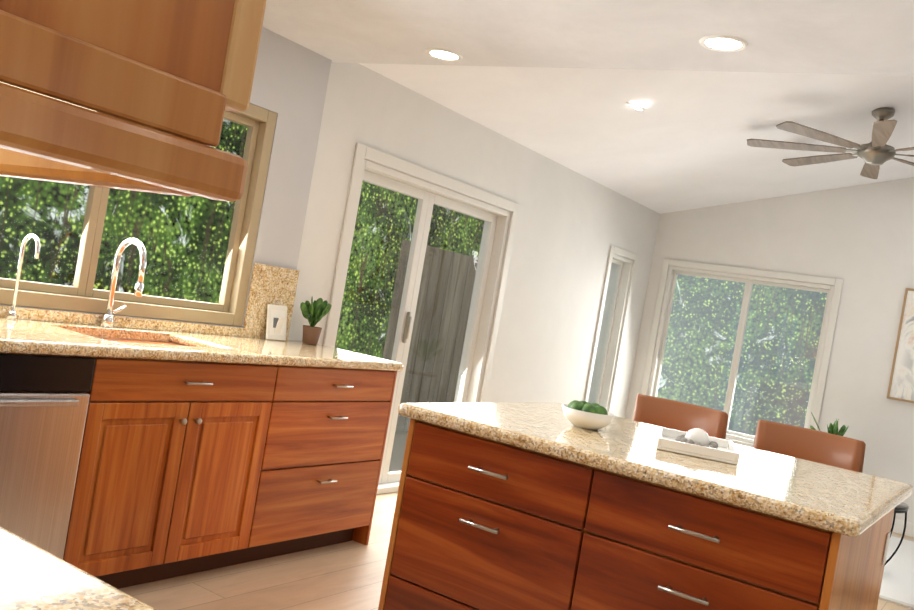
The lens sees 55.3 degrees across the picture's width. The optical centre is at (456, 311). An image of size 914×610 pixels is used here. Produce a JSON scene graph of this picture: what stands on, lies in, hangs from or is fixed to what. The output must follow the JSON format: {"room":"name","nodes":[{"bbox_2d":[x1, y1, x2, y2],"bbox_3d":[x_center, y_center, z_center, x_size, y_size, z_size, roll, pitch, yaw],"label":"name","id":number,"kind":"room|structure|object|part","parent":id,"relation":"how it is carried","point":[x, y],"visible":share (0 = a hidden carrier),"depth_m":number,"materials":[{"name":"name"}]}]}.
{"room":"kitchen","nodes":[
{"label":"kitchen","id":0,"kind":"room"},
{"bbox_2d":[0,514,155,609],"bbox_3d":[-1.313,0.127,1.190,2.976,0.046,0.676,10,1,34],"label":"countertop","id":1,"kind":"structure","parent":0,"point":[36,573],"depth_m":0.87,"materials":[{"name":"beige stone"}]},
{"bbox_2d":[0,27,659,417],"bbox_3d":[-1.008,-0.335,4.420,0.240,2.750,10.250,10,1,34],"label":"wall","id":2,"kind":"structure","parent":0,"point":[572,226],"depth_m":5.85,"materials":[{"name":"paint"}]},
{"bbox_2d":[0,103,276,326],"bbox_3d":[-1.451,-0.520,3.594,0.098,1.053,1.638,10,1,34],"label":"kitchen window","id":3,"kind":"structure","parent":2,"relation":"in","point":[81,294],"depth_m":3.93,"materials":[{"name":"beige wood"}]},
{"bbox_2d":[323,143,519,494],"bbox_3d":[-0.278,0.142,5.567,0.158,2.030,1.800,10,1,34],"label":"door","id":4,"kind":"structure","parent":2,"relation":"in","point":[428,195],"depth_m":5.56,"materials":[{"name":"white"}]},
{"bbox_3d":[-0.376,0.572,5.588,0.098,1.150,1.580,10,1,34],"label":"sliding door window hardware","id":5,"kind":"part","parent":4,"relation":"part of","materials":[{"name":"beige metal"}]},
{"bbox_2d":[584,245,637,411],"bbox_3d":[1.344,0.210,7.952,0.160,1.570,0.620,10,1,34],"label":"living room window","id":6,"kind":"structure","parent":2,"relation":"in","point":[619,296],"depth_m":8.12,"materials":[{"name":"white"}]},
{"bbox_2d":[118,492,913,609],"bbox_3d":[1.760,1.591,2.304,7.700,0.080,10.500,10,1,34],"label":"floor","id":7,"kind":"structure","parent":0,"point":[348,575],"depth_m":3.60,"materials":[{"name":"brown wood"}]},
{"bbox_2d":[0,354,119,557],"bbox_3d":[-1.678,0.517,2.869,0.624,0.878,0.661,10,1,34],"label":"dishwasher","id":8,"kind":"object","parent":7,"relation":"on","point":[55,413],"depth_m":2.84,"materials":[{"name":"silver metal"}]},
{"bbox_2d":[88,334,283,585],"bbox_3d":[-1.296,0.575,3.447,0.624,0.878,0.849,10,1,34],"label":"base cabinet","id":9,"kind":"object","parent":7,"relation":"on","point":[135,451],"depth_m":3.30,"materials":[{"name":"brown wood"}]},
{"bbox_2d":[0,318,402,373],"bbox_3d":[-1.323,0.107,3.266,0.646,0.041,2.910,10,1,34],"label":"countertop","id":10,"kind":"structure","parent":9,"relation":"on","point":[40,337],"depth_m":3.42,"materials":[{"name":"beige stone"}]},
{"bbox_2d":[266,304,286,340],"bbox_3d":[-0.897,0.057,4.361,0.054,0.174,0.130,10,1,34],"label":"light switch","id":11,"kind":"object","parent":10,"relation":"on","point":[276,322],"visible":0.96,"depth_m":4.35,"materials":[{"name":"white plastic"}]},
{"bbox_2d":[300,296,331,344],"bbox_3d":[-0.738,0.045,4.497,0.120,0.248,0.138,10,1,34],"label":"potted plant","id":12,"kind":"object","parent":10,"relation":"on","point":[317,310],"visible":1,"depth_m":4.48,"materials":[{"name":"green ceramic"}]},
{"bbox_2d":[252,366,396,560],"bbox_3d":[-0.867,0.641,4.123,0.654,0.878,0.879,10,1,34],"label":"base cabinet","id":13,"kind":"object","parent":7,"relation":"on","point":[328,443],"depth_m":3.96,"materials":[{"name":"brown wood"}]},
{"bbox_2d":[378,410,892,609],"bbox_3d":[0.562,0.898,2.778,1.298,0.878,1.030,10,1,34],"label":"kitchen island","id":14,"kind":"object","parent":7,"relation":"on","point":[525,506],"depth_m":2.40,"materials":[{"name":"brown wood"}]},
{"bbox_2d":[398,402,912,541],"bbox_3d":[0.655,0.447,2.799,1.350,0.042,1.065,10,1,34],"label":"island countertop","id":15,"kind":"structure","parent":14,"relation":"on","point":[859,502],"depth_m":2.51,"materials":[{"name":"beige stone"}]},
{"bbox_2d":[562,400,615,429],"bbox_3d":[0.434,0.344,2.886,0.180,0.083,0.180,10,1,34],"label":"bowl","id":16,"kind":"object","parent":15,"relation":"on","point":[586,415],"visible":1,"depth_m":2.83,"materials":[{"name":"white ceramic"}]},
{"bbox_2d":[657,427,739,464],"bbox_3d":[0.766,0.407,2.781,0.240,0.070,0.340,10,1,14],"label":"tray","id":17,"kind":"object","parent":15,"relation":"on","point":[698,442],"visible":1,"depth_m":2.64,"materials":[{"name":"white wood"}]},
{"bbox_2d":[632,394,727,438],"bbox_3d":[0.844,0.881,3.774,0.433,0.986,0.419,10,1,34],"label":"counter stool","id":18,"kind":"object","parent":7,"relation":"on","point":[672,414],"visible":0.17,"depth_m":3.92,"materials":[{"name":"brown leather"}]},
{"bbox_2d":[753,420,865,472],"bbox_3d":[1.294,0.961,3.468,0.433,0.986,0.419,10,1,34],"label":"counter stool","id":19,"kind":"object","parent":7,"relation":"on","point":[834,450],"visible":0.21,"depth_m":3.60,"materials":[{"name":"brown leather"}]},
{"bbox_2d":[879,535,913,608],"bbox_3d":[3.207,1.754,5.736,3.404,0.012,2.280,10,1,34],"label":"rug","id":20,"kind":"object","parent":7,"relation":"on","point":[897,585],"visible":0.17,"depth_m":5.56,"materials":[{"name":"white fabric"}]},
{"bbox_2d":[885,502,908,564],"bbox_3d":[2.542,1.404,5.620,0.608,0.456,0.608,10,1,34],"label":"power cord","id":21,"kind":"object","parent":20,"relation":"on","point":[902,507],"visible":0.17,"depth_m":5.45,"materials":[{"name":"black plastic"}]},
{"bbox_3d":[2.966,1.470,7.053,0.320,0.440,0.320,10,1,34],"label":"plant stand","id":22,"kind":"object","parent":20,"relation":"on","visible":0},
{"bbox_2d":[810,412,848,435],"bbox_3d":[3.038,1.050,7.062,0.382,0.408,0.299,10,1,34],"label":"plant","id":23,"kind":"object","parent":22,"relation":"on","point":[832,429],"visible":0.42,"depth_m":7.02,"materials":[{"name":"green plant"}]},
{"bbox_2d":[262,0,913,213],"bbox_3d":[2.328,-1.712,2.354,7.580,1.863,10.250,10,1,34],"label":"ceiling","id":24,"kind":"structure","parent":0,"point":[680,144],"depth_m":4.94,"materials":[{"name":"paint"}]},
{"bbox_2d":[426,48,462,60],"bbox_3d":[-0.060,-1.185,4.030,0.176,0.008,0.176,10,1,34],"label":"recessed light","id":25,"kind":"object","parent":24,"relation":"in","point":[443,54],"visible":0.98,"depth_m":4.02,"materials":[{"name":"white"}]},
{"bbox_2d":[625,102,645,111],"bbox_3d":[1.098,-1.280,5.440,0.172,0.044,0.176,10,1,34],"label":"recessed light","id":26,"kind":"object","parent":24,"relation":"in","point":[637,108],"visible":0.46,"depth_m":5.41,"materials":[{"name":"white"}]},
{"bbox_2d":[699,35,747,51],"bbox_3d":[0.994,-0.999,3.254,0.176,0.008,0.176,10,1,34],"label":"recessed light","id":27,"kind":"object","parent":24,"relation":"in","point":[723,43],"visible":1,"depth_m":3.25,"materials":[{"name":"white"}]},
{"bbox_2d":[747,108,913,178],"bbox_3d":[2.717,-1.121,5.617,1.584,0.350,1.584,10,1,34],"label":"ceiling fan","id":28,"kind":"object","parent":24,"relation":"hanging from","point":[876,152],"visible":1,"depth_m":5.57,"materials":[{"name":"silver metal"}]},
{"bbox_2d":[625,177,913,522],"bbox_3d":[4.958,-0.182,6.535,7.280,4.400,0.150,10,1,34],"label":"wall","id":29,"kind":"structure","parent":0,"point":[858,240],"depth_m":7.49,"materials":[{"name":"paint"}]},
{"bbox_2d":[641,259,842,447],"bbox_3d":[2.559,0.400,8.020,1.630,1.600,0.140,10,1,34],"label":"living room window","id":30,"kind":"structure","parent":29,"relation":"in","point":[825,340],"depth_m":8.02,"materials":[{"name":"white"}]},
{"bbox_2d":[887,288,913,402],"bbox_3d":[3.994,0.324,7.009,0.840,0.930,0.035,10,1,34],"label":"picture","id":31,"kind":"object","parent":29,"relation":"attached to","point":[901,385],"visible":1,"depth_m":7.20,"materials":[{"name":"beige wood"}]},
{"bbox_2d":[891,519,913,536],"bbox_3d":[4.554,1.925,6.486,7.279,0.110,0.019,10,1,34],"label":"baseboard","id":32,"kind":"structure","parent":29,"relation":"attached to","point":[898,528],"depth_m":7.09,"materials":[{"name":"white"}]},
{"bbox_3d":[2.171,-0.610,2.184,7.370,4.400,10.220,10,1,34],"label":"wall","id":33,"kind":"structure","parent":0,"visible":0},
{"bbox_2d":[0,0,266,139],"bbox_3d":[-0.516,-0.623,0.556,0.928,0.880,0.371,10,1,34],"label":"upper cabinet","id":34,"kind":"object","parent":33,"relation":"attached to","point":[138,95],"depth_m":0.39,"materials":[{"name":"brown wood"}]},
{"label":"outside","id":35,"kind":"structure","parent":0,"visible":0},
{"bbox_2d":[0,119,826,435],"bbox_3d":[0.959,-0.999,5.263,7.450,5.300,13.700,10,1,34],"label":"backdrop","id":36,"kind":"structure","parent":35,"point":[792,299],"depth_m":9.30,"materials":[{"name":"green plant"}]},
{"bbox_2d":[382,239,477,471],"bbox_3d":[0.585,0.497,5.056,7.400,1.870,13.200,10,1,34],"label":"fence","id":37,"kind":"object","parent":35,"point":[455,332],"depth_m":8.62,"materials":[{"name":"grey wood"}]}
]}

